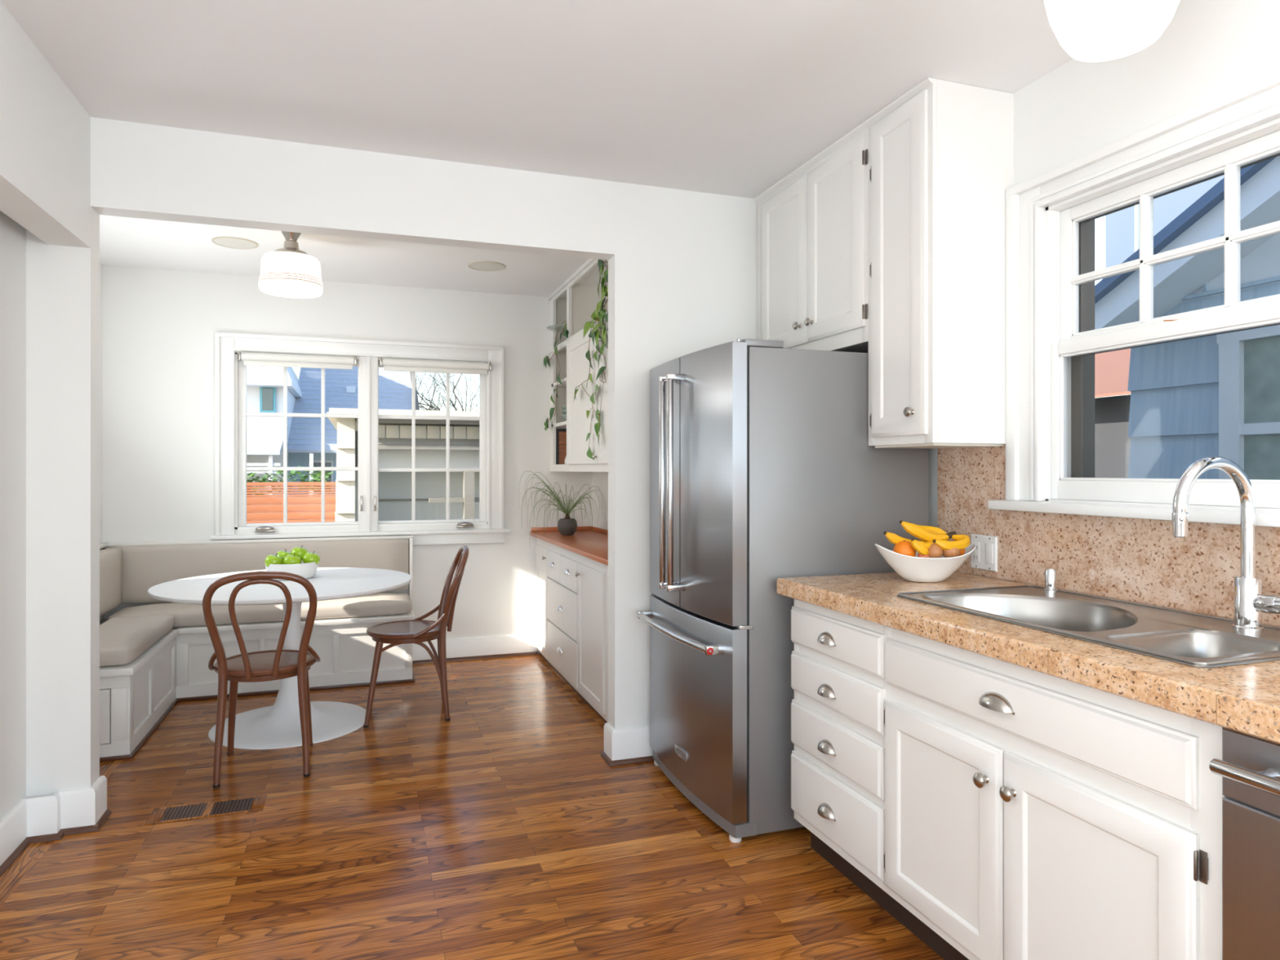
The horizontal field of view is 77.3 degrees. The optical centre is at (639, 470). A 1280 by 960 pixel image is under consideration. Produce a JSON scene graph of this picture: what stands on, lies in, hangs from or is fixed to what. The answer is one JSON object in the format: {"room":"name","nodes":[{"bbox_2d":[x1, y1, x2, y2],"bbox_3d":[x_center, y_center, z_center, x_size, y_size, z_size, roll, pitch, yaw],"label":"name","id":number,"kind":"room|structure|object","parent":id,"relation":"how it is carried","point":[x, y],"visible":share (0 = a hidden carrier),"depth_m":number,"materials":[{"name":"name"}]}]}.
{"room":"kitchen","nodes":[
{"label":"kitchen","id":0,"kind":"room"},
{"bbox_2d":[0,210,26,819],"bbox_3d":[-1.287,0.010,0.082,0.120,2.580,5.795,0,0,-19],"label":"wall","id":1,"kind":"structure","parent":0,"point":[12,234],"depth_m":2.73,"materials":[{"name":"paint"}]},
{"bbox_2d":[0,775,111,877],"bbox_3d":[-1.639,1.226,1.637,0.230,0.148,2.865,0,0,-19],"label":"baseboard","id":2,"kind":"structure","parent":1,"relation":"attached to","point":[36,820],"depth_m":2.82,"materials":[{"name":"paint"}]},
{"bbox_2d":[99,262,102,543],"bbox_3d":[-2.942,-0.150,3.797,0.120,4.300,2.100,0,0,-19],"label":"wall","id":3,"kind":"structure","parent":0,"point":[100,264],"depth_m":4.78,"materials":[{"name":"paint"}]},
{"bbox_2d":[99,214,588,297],"bbox_3d":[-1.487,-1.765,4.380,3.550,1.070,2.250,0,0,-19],"label":"ceiling","id":4,"kind":"structure","parent":0,"point":[124,242],"depth_m":4.67,"materials":[{"name":"paint"}]},
{"bbox_2d":[211,236,258,248],"bbox_3d":[-2.190,-1.227,4.332,0.228,0.006,0.228,0,0,-19],"label":"ceiling speaker","id":5,"kind":"object","parent":4,"relation":"attached to","point":[227,242],"visible":1,"depth_m":4.32},
{"bbox_2d":[258,231,323,298],"bbox_3d":[-1.802,-1.068,4.138,0.307,0.324,0.307,0,0,-19],"label":"ceiling lamp","id":6,"kind":"object","parent":4,"relation":"hanging from","point":[289,271],"visible":0.98,"depth_m":4.04,"materials":[{"name":"white glass"}]},
{"bbox_2d":[467,261,506,271],"bbox_3d":[-0.923,-1.227,4.829,0.228,0.006,0.228,0,0,-19],"label":"ceiling speaker","id":7,"kind":"object","parent":4,"relation":"attached to","point":[477,265],"visible":1,"depth_m":4.82},
{"bbox_2d":[102,265,592,653],"bbox_3d":[-1.852,-0.150,5.359,3.500,4.300,0.140,0,0,-19],"label":"wall","id":8,"kind":"structure","parent":0,"point":[160,326],"depth_m":5.14,"materials":[{"name":"paint"}]},
{"bbox_2d":[209,332,510,545],"bbox_3d":[-1.808,-0.176,5.341,1.860,1.362,0.201,0,0,-19],"label":"window","id":9,"kind":"structure","parent":8,"relation":"in","point":[231,468],"depth_m":5.27,"materials":[{"name":"paint"}]},
{"bbox_2d":[238,351,356,369],"bbox_3d":[-2.182,-0.699,5.123,0.692,0.082,0.054,0,0,-19],"label":"roller blind","id":10,"kind":"object","parent":9,"relation":"attached to","point":[249,358],"visible":1,"depth_m":5.11,"materials":[{"name":"fabric"}]},
{"bbox_2d":[380,357,491,374],"bbox_3d":[-1.372,-0.699,5.403,0.726,0.082,0.054,0,0,-19],"label":"roller blind","id":11,"kind":"object","parent":9,"relation":"attached to","point":[391,365],"visible":1,"depth_m":5.39,"materials":[{"name":"fabric"}]},
{"bbox_2d":[412,632,537,664],"bbox_3d":[-1.138,1.226,5.513,0.870,0.148,0.035,0,0,-19],"label":"baseboard","id":12,"kind":"structure","parent":8,"relation":"attached to","point":[519,644],"depth_m":5.53,"materials":[{"name":"paint"}]},
{"bbox_2d":[26,116,756,798],"bbox_3d":[-0.965,0.000,3.314,3.840,2.600,0.105,0,0,-19],"label":"wall","id":13,"kind":"structure","parent":0,"point":[682,264],"depth_m":3.18,"materials":[{"name":"paint"}]},
{"bbox_2d":[0,0,90,248],"bbox_3d":[-1.108,-1.042,0.144,0.130,0.475,5.795,0,0,-19],"label":"wall","id":14,"kind":"structure","parent":13,"relation":"attached to","point":[45,131],"depth_m":2.48,"materials":[{"name":"paint"}]},
{"bbox_2d":[600,722,654,766],"bbox_3d":[-0.024,1.226,3.621,0.280,0.148,0.140,0,0,-19],"label":"baseboard","id":15,"kind":"structure","parent":13,"relation":"attached to","point":[624,746],"depth_m":3.56,"materials":[{"name":"paint"}]},
{"bbox_2d":[0,653,943,959],"bbox_3d":[-0.358,1.350,1.649,4.200,0.100,8.150,0,0,-19],"label":"floor","id":16,"kind":"structure","parent":0,"point":[501,828],"depth_m":2.67,"materials":[{"name":"brown wood"}]},
{"bbox_2d":[144,794,266,825],"bbox_3d":[-1.652,1.298,3.066,0.394,0.002,0.153,0,0,-19],"label":"floor vent","id":17,"kind":"object","parent":16,"relation":"in","point":[253,803],"visible":1,"depth_m":3.06,"materials":[{"name":"brown"}]},
{"bbox_2d":[99,534,414,761],"bbox_3d":[-2.143,0.868,4.415,1.791,0.864,1.452,0,0,-19],"label":"bench","id":18,"kind":"object","parent":16,"relation":"on","point":[136,696],"visible":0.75,"depth_m":4.57,"materials":[{"name":"paint"}]},
{"bbox_2d":[99,548,122,616],"bbox_3d":[-2.893,0.626,4.110,0.113,0.337,1.289,0,0,-19],"label":"cushion","id":19,"kind":"object","parent":18,"relation":"on","point":[110,560],"visible":0.32,"depth_m":4.49,"materials":[{"name":"grey fabric"}]},
{"bbox_2d":[99,614,173,666],"bbox_3d":[-2.599,0.844,4.001,0.321,0.104,0.930,0,0,-19],"label":"seat cushion","id":20,"kind":"object","parent":18,"relation":"on","point":[122,640],"visible":0.64,"depth_m":3.89,"materials":[{"name":"grey fabric"}]},
{"bbox_2d":[107,602,206,627],"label":"seat cushion","id":21,"kind":"object","parent":18,"relation":"on","point":[186,615],"depth_m":4.53,"materials":[{"name":"grey fabric"}]},
{"bbox_2d":[211,604,231,625],"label":"seat cushion","id":22,"kind":"object","parent":18,"relation":"on","point":[220,613],"depth_m":4.58,"materials":[{"name":"grey fabric"}]},
{"bbox_2d":[105,538,408,603],"bbox_3d":[-2.350,0.625,5.028,1.723,0.341,0.092,0,0,-19],"label":"cushion","id":23,"kind":"object","parent":18,"relation":"on","point":[144,567],"visible":0.49,"depth_m":4.92,"materials":[{"name":"grey fabric"}]},
{"bbox_2d":[234,603,283,624],"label":"seat cushion","id":24,"kind":"object","parent":18,"relation":"on","point":[264,613],"depth_m":4.65,"materials":[{"name":"grey fabric"}]},
{"bbox_2d":[315,592,411,619],"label":"seat cushion","id":25,"kind":"object","parent":18,"relation":"on","point":[383,604],"depth_m":4.84,"materials":[{"name":"grey fabric"}]},
{"bbox_2d":[202,571,320,788],"bbox_3d":[-1.627,0.856,3.479,0.442,0.892,0.532,0,0,-20],"label":"bentwood chair","id":26,"kind":"object","parent":16,"relation":"on","point":[278,664],"visible":1,"depth_m":3.33,"materials":[{"name":"brown wood"}]},
{"bbox_2d":[147,567,412,749],"bbox_3d":[-1.786,0.932,4.059,1.212,0.736,1.170,0,0,-19],"label":"dining table","id":27,"kind":"object","parent":16,"relation":"on","point":[277,726],"visible":0.71,"depth_m":3.97,"materials":[{"name":"white paint"}]},
{"bbox_2d":[265,560,318,580],"bbox_3d":[-1.817,0.521,4.181,0.256,0.086,0.256,0,0,-19],"label":"apple bowl","id":28,"kind":"object","parent":27,"relation":"on","point":[307,571],"visible":0.48,"depth_m":4.08,"materials":[{"name":"white ceramic"}]},
{"bbox_2d":[264,553,283,567],"bbox_3d":[-1.880,0.469,4.111,0.085,0.083,0.086,0,0,-24],"label":"apple","id":29,"kind":"object","parent":28,"relation":"in","point":[270,559],"visible":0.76,"depth_m":4.08,"materials":[{"name":"green food"}]},
{"bbox_2d":[275,548,290,563],"bbox_3d":[-1.875,0.458,4.219,0.085,0.085,0.086,0,0,-11],"label":"apple","id":30,"kind":"object","parent":28,"relation":"in","point":[282,554],"visible":0.35,"depth_m":4.19,"materials":[{"name":"green food"}]},
{"bbox_2d":[283,552,301,564],"bbox_3d":[-1.788,0.468,4.120,0.085,0.084,0.086,0,0,24],"label":"apple","id":31,"kind":"object","parent":28,"relation":"in","point":[290,558],"visible":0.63,"depth_m":4.09,"materials":[{"name":"green food"}]},
{"bbox_2d":[290,545,308,560],"bbox_3d":[-1.794,0.439,4.220,0.085,0.083,0.086,0,0,-17],"label":"apple","id":32,"kind":"object","parent":28,"relation":"in","point":[300,552],"visible":0.59,"depth_m":4.19,"materials":[{"name":"green food"}]},
{"bbox_2d":[302,551,319,564],"bbox_3d":[-1.721,0.465,4.193,0.085,0.083,0.086,0,0,34],"label":"apple","id":33,"kind":"object","parent":28,"relation":"in","point":[308,557],"visible":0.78,"depth_m":4.16,"materials":[{"name":"green food"}]},
{"bbox_2d":[363,545,469,728],"bbox_3d":[-1.188,0.856,4.279,0.532,0.892,0.442,0,0,-16],"label":"bentwood chair","id":34,"kind":"object","parent":16,"relation":"on","point":[419,630],"visible":1,"depth_m":4.15,"materials":[{"name":"brown wood"}]},
{"bbox_2d":[535,537,608,723],"bbox_3d":[-0.214,0.881,4.740,0.447,0.838,2.098,0,0,-19],"label":"base cabinet","id":35,"kind":"object","parent":16,"relation":"on","point":[571,588],"visible":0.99,"depth_m":4.58,"materials":[{"name":"paint"}]},
{"bbox_2d":[529,525,608,565],"bbox_3d":[-0.219,0.434,4.738,0.457,0.056,2.098,0,0,-19],"label":"countertop","id":36,"kind":"structure","parent":35,"relation":"on","point":[593,545],"depth_m":4.97,"materials":[{"name":"wood"}]},
{"bbox_2d":[519,471,604,536],"bbox_3d":[-0.516,0.253,5.361,0.563,0.493,0.552,0,0,-19],"label":"potted grass plant","id":37,"kind":"object","parent":36,"relation":"on","point":[566,526],"visible":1,"depth_m":5.32,"materials":[{"name":"plant"}]},
{"bbox_2d":[636,338,928,843],"bbox_3d":[0.525,0.421,3.281,0.924,1.758,0.844,0,0,-19],"label":"refrigerator","id":38,"kind":"object","parent":16,"relation":"on","point":[764,469],"visible":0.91,"depth_m":2.88,"materials":[{"name":"grey metal"}]},
{"bbox_2d":[791,599,1225,959],"bbox_3d":[1.064,0.866,2.167,0.724,0.868,1.468,0,0,-19],"label":"base cabinet","id":39,"kind":"object","parent":16,"relation":"on","point":[994,809],"visible":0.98,"depth_m":1.84,"materials":[{"name":"paint"}]},
{"bbox_2d":[777,571,1279,743],"bbox_3d":[1.361,0.403,1.300,0.714,0.057,3.368,0,0,-19],"label":"countertop","id":40,"kind":"structure","parent":39,"relation":"on","point":[1245,698],"depth_m":1.69,"materials":[{"name":"beige stone"}]},
{"bbox_2d":[874,543,975,582],"bbox_3d":[0.960,0.312,2.702,0.323,0.125,0.226,0,0,-19],"label":"fruit bowl","id":41,"kind":"object","parent":40,"relation":"on","point":[914,569],"visible":0.91,"depth_m":2.64,"materials":[{"name":"white ceramic"}]},
{"bbox_2d":[893,540,915,556],"bbox_3d":[0.885,0.274,2.680,0.074,0.075,0.074,0,0,-19],"label":"orange","id":42,"kind":"object","parent":41,"relation":"in","point":[904,548],"visible":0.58,"depth_m":2.65,"materials":[{"name":"orange food"}]},
{"bbox_2d":[911,537,928,555],"bbox_3d":[0.921,0.253,2.631,0.058,0.057,0.027,0,0,6],"label":"banana","id":43,"kind":"object","parent":41,"relation":"in","point":[915,544],"visible":1,"depth_m":2.62,"materials":[{"name":"yellow food"}]},
{"bbox_2d":[917,552,929,557],"bbox_3d":[0.939,0.284,2.648,0.038,0.038,0.038,0,0,21],"label":"apple","id":44,"kind":"object","parent":41,"relation":"in","point":[919,555],"visible":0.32,"depth_m":2.63,"materials":[{"name":"red food"}]},
{"bbox_2d":[883,520,970,550],"bbox_3d":[0.962,0.221,2.692,0.278,0.105,0.135,0,0,14],"label":"banana bunch","id":45,"kind":"object","parent":41,"relation":"in","point":[929,535],"visible":0.83,"depth_m":2.67,"materials":[{"name":"yellow food"}]},
{"bbox_2d":[928,543,942,557],"bbox_3d":[0.972,0.268,2.644,0.053,0.052,0.053,0,0,-19],"label":"onion","id":46,"kind":"object","parent":41,"relation":"in","point":[935,551],"visible":0.74,"depth_m":2.62,"materials":[{"name":"brown food"}]},
{"bbox_2d":[942,547,960,557],"bbox_3d":[1.028,0.265,2.652,0.062,0.060,0.062,0,0,-19],"label":"onion","id":47,"kind":"object","parent":41,"relation":"in","point":[954,552],"visible":0.62,"depth_m":2.63,"materials":[{"name":"brown food"}]},
{"bbox_2d":[951,539,964,555],"bbox_3d":[1.058,0.267,2.690,0.064,0.066,0.064,0,0,-19],"label":"orange","id":48,"kind":"object","parent":41,"relation":"in","point":[962,551],"visible":0.24,"depth_m":2.66,"materials":[{"name":"orange food"}]},
{"bbox_2d":[896,585,1279,667],"bbox_3d":[1.155,0.462,2.034,0.524,0.193,0.934,0,0,-19],"label":"sink","id":49,"kind":"object","parent":40,"relation":"in","point":[1189,638],"visible":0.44,"depth_m":2.00,"materials":[{"name":"metal"}]},
{"bbox_2d":[1043,568,1057,591],"bbox_3d":[1.261,0.335,2.459,0.042,0.068,0.042,0,0,-19],"label":"air gap","id":50,"kind":"object","parent":49,"relation":"on","point":[1051,574],"visible":1,"depth_m":2.44,"materials":[{"name":"silver metal"}]},
{"bbox_2d":[1171,456,1279,630],"bbox_3d":[1.360,0.168,1.758,0.252,0.401,0.234,0,0,-19],"label":"kitchen faucet","id":51,"kind":"object","parent":49,"relation":"on","point":[1250,602],"visible":1,"depth_m":1.85,"materials":[{"name":"silver metal"}]},
{"bbox_2d":[1231,575,1264,630],"bbox_3d":[1.422,0.309,1.872,0.060,0.120,0.060,0,0,-19],"label":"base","id":52,"kind":"object","parent":51,"relation":"on","point":[1248,596],"depth_m":1.85,"materials":[{"name":"silver metal"}]},
{"bbox_2d":[1208,727,1279,959],"bbox_3d":[1.377,0.868,1.153,0.724,0.864,0.644,0,0,-19],"label":"dishwasher","id":53,"kind":"object","parent":16,"relation":"on","point":[1249,767],"visible":0.98,"depth_m":1.31,"materials":[{"name":"metal"}]},
{"bbox_2d":[0,0,1073,198],"bbox_3d":[0.279,-1.940,0.678,3.530,1.320,5.900,0,0,-19],"label":"ceiling","id":54,"kind":"structure","parent":0,"point":[723,97],"depth_m":2.54,"materials":[{"name":"paint"}]},
{"bbox_2d":[1044,0,1180,62],"bbox_3d":[1.006,-1.085,1.697,0.268,0.390,0.268,0,0,-19],"label":"ceiling lamp","id":55,"kind":"object","parent":54,"relation":"attached to","point":[1087,30],"visible":1,"depth_m":1.65,"materials":[{"name":"white glass"}]},
{"bbox_2d":[592,471,608,529],"bbox_3d":[0.055,0.035,4.833,0.120,2.530,2.100,0,0,-19],"label":"wall","id":56,"kind":"structure","parent":0,"point":[600,479],"depth_m":5.61,"materials":[{"name":"paint"}]},
{"bbox_2d":[547,258,608,471],"bbox_3d":[-0.169,-0.609,4.756,0.351,1.240,2.098,0,0,-19],"label":"upper cabinet","id":57,"kind":"object","parent":56,"relation":"attached to","point":[575,301],"depth_m":5.07,"materials":[{"name":"paint"}]},
{"bbox_2d":[546,324,566,339],"bbox_3d":[-0.493,-0.913,5.469,0.290,0.112,0.290,0,0,-19],"label":"glass cake stand","id":58,"kind":"object","parent":57,"relation":"on","point":[553,327],"visible":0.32,"depth_m":5.41,"materials":[{"name":"glass"}]},
{"bbox_2d":[543,320,569,430],"bbox_3d":[-0.569,-0.632,5.425,0.516,0.719,0.217,0,0,44],"label":"trailing plant","id":59,"kind":"object","parent":57,"relation":"hanging from","point":[565,332],"visible":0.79,"depth_m":5.40,"materials":[{"name":"green plant"}]},
{"bbox_2d":[560,413,566,420],"bbox_3d":[-0.440,-0.350,5.498,0.210,0.056,0.210,0,0,-19],"label":"glass bowl","id":60,"kind":"object","parent":57,"relation":"on","point":[564,415],"visible":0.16,"depth_m":5.44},
{"bbox_3d":[-0.440,-0.380,5.498,0.210,0.056,0.210,0,0,-19],"label":"glass bowl","id":61,"kind":"object","parent":60,"relation":"on","visible":0},
{"bbox_2d":[560,404,566,409],"bbox_3d":[-0.440,-0.410,5.498,0.210,0.056,0.210,0,0,-19],"label":"glass bowl","id":62,"kind":"object","parent":61,"relation":"on","point":[564,407],"visible":0.11,"depth_m":5.44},
{"bbox_2d":[573,259,608,459],"bbox_3d":[-0.248,-0.619,4.475,0.226,1.132,0.782,0,0,-37],"label":"trailing plant","id":63,"kind":"object","parent":57,"relation":"hanging from","point":[599,317],"visible":0.8,"depth_m":4.38,"materials":[{"name":"green plant"}]},
{"bbox_2d":[928,0,1279,626],"bbox_3d":[1.846,-0.300,1.272,0.140,4.600,6.000,0,0,-19],"label":"wall","id":64,"kind":"structure","parent":0,"point":[1209,50],"depth_m":2.27,"materials":[{"name":"paint"}]},
{"bbox_2d":[753,122,868,352],"bbox_3d":[0.831,-0.877,3.411,0.384,0.804,0.881,0,0,-19],"label":"upper cabinet","id":65,"kind":"object","parent":64,"relation":"attached to","point":[812,224],"visible":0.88,"depth_m":3.25,"materials":[{"name":"paint"}]},
{"bbox_2d":[863,77,1013,448],"bbox_3d":[1.032,-0.680,2.827,0.384,1.198,0.354,0,0,-19],"label":"upper cabinet","id":66,"kind":"object","parent":64,"relation":"attached to","point":[941,153],"visible":1,"depth_m":2.68,"materials":[{"name":"paint"}]},
{"bbox_2d":[937,444,1279,626],"bbox_3d":[1.702,0.143,1.442,0.020,0.462,3.415,0,0,-19],"label":"backsplash","id":67,"kind":"structure","parent":64,"relation":"attached to","point":[1137,560],"depth_m":2.38,"materials":[{"name":"stone"}]},
{"bbox_2d":[971,533,997,572],"bbox_3d":[1.209,0.291,2.821,0.011,0.122,0.124,0,0,-19],"label":"switch plate","id":68,"kind":"object","parent":67,"relation":"attached to","point":[984,556],"visible":0.97,"depth_m":2.81,"materials":[{"name":"plastic"}]},
{"bbox_2d":[972,541,979,561],"bbox_3d":[1.196,0.291,2.850,0.004,0.070,0.034,0,0,-19],"label":"socket","id":69,"kind":"object","parent":68,"relation":"attached to","point":[975,553],"depth_m":2.84,"materials":[{"name":"white plastic"}]},
{"bbox_2d":[987,70,1279,527],"bbox_3d":[1.565,-0.375,2.072,0.288,1.150,1.495,0,0,-19],"label":"window","id":70,"kind":"structure","parent":64,"relation":"in","point":[1052,340],"depth_m":2.42,"materials":[{"name":"paint"}]},
{"label":"outside","id":71,"kind":"structure","parent":0,"visible":0},
{"bbox_3d":[-1.806,2.050,20.536,70.000,0.100,80.000,0,0,-19],"label":"ground","id":72,"kind":"structure","parent":71,"visible":0},
{"bbox_2d":[246,466,333,497],"bbox_3d":[-5.305,0.128,8.666,3.819,0.371,0.760,0,0,-19],"label":"hedge","id":73,"kind":"object","parent":72,"relation":"on","point":[264,477],"visible":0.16,"depth_m":9.05,"materials":[{"name":"green plant"}]},
{"bbox_2d":[246,481,335,523],"bbox_3d":[-5.602,1.067,8.174,4.750,1.867,0.110,0,0,-19],"label":"slatted fence","id":74,"kind":"object","parent":72,"relation":"on","point":[257,508],"visible":0.02,"depth_m":8.74,"materials":[{"name":"brown wood"}]},
{"bbox_2d":[246,365,419,520],"bbox_3d":[-7.430,-0.750,14.890,6.280,5.500,7.600,0,0,-19],"label":"house","id":75,"kind":"structure","parent":72,"relation":"on","point":[264,384],"depth_m":13.35,"materials":[{"name":"white"}]},
{"bbox_2d":[346,386,355,392],"bbox_3d":[-5.491,-1.520,15.216,0.160,0.120,0.250,0,0,-19],"label":"roof vent","id":76,"kind":"object","parent":75,"relation":"attached to","point":[348,388],"depth_m":15.10,"materials":[{"name":"white"}]},
{"bbox_2d":[326,408,479,521],"bbox_3d":[-1.051,0.713,9.593,4.920,2.575,2.980,0,0,-19],"label":"garage","id":77,"kind":"structure","parent":72,"relation":"on","point":[394,434],"depth_m":8.03,"materials":[{"name":"grey paint"}]},
{"bbox_2d":[415,372,479,411],"bbox_3d":[-5.423,-1.186,21.623,3.950,6.414,3.003,0,0,-44],"label":"bare tree","id":78,"kind":"object","parent":72,"relation":"on","point":[431,406],"visible":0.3,"depth_m":21.55,"materials":[{"name":"brown plant"}]},
{"bbox_2d":[1094,348,1131,478],"bbox_3d":[7.189,-0.065,12.112,3.500,4.130,5.800,0,0,-19],"label":"house","id":79,"kind":"structure","parent":72,"relation":"on","point":[1112,442],"depth_m":10.92,"materials":[{"name":"paint"}]},
{"bbox_2d":[1094,155,1279,479],"bbox_3d":[6.584,-1.789,2.042,6.220,7.422,11.560,0,0,-19],"label":"house","id":80,"kind":"structure","parent":72,"relation":"on","point":[1192,400],"depth_m":4.16,"materials":[{"name":"blue"}]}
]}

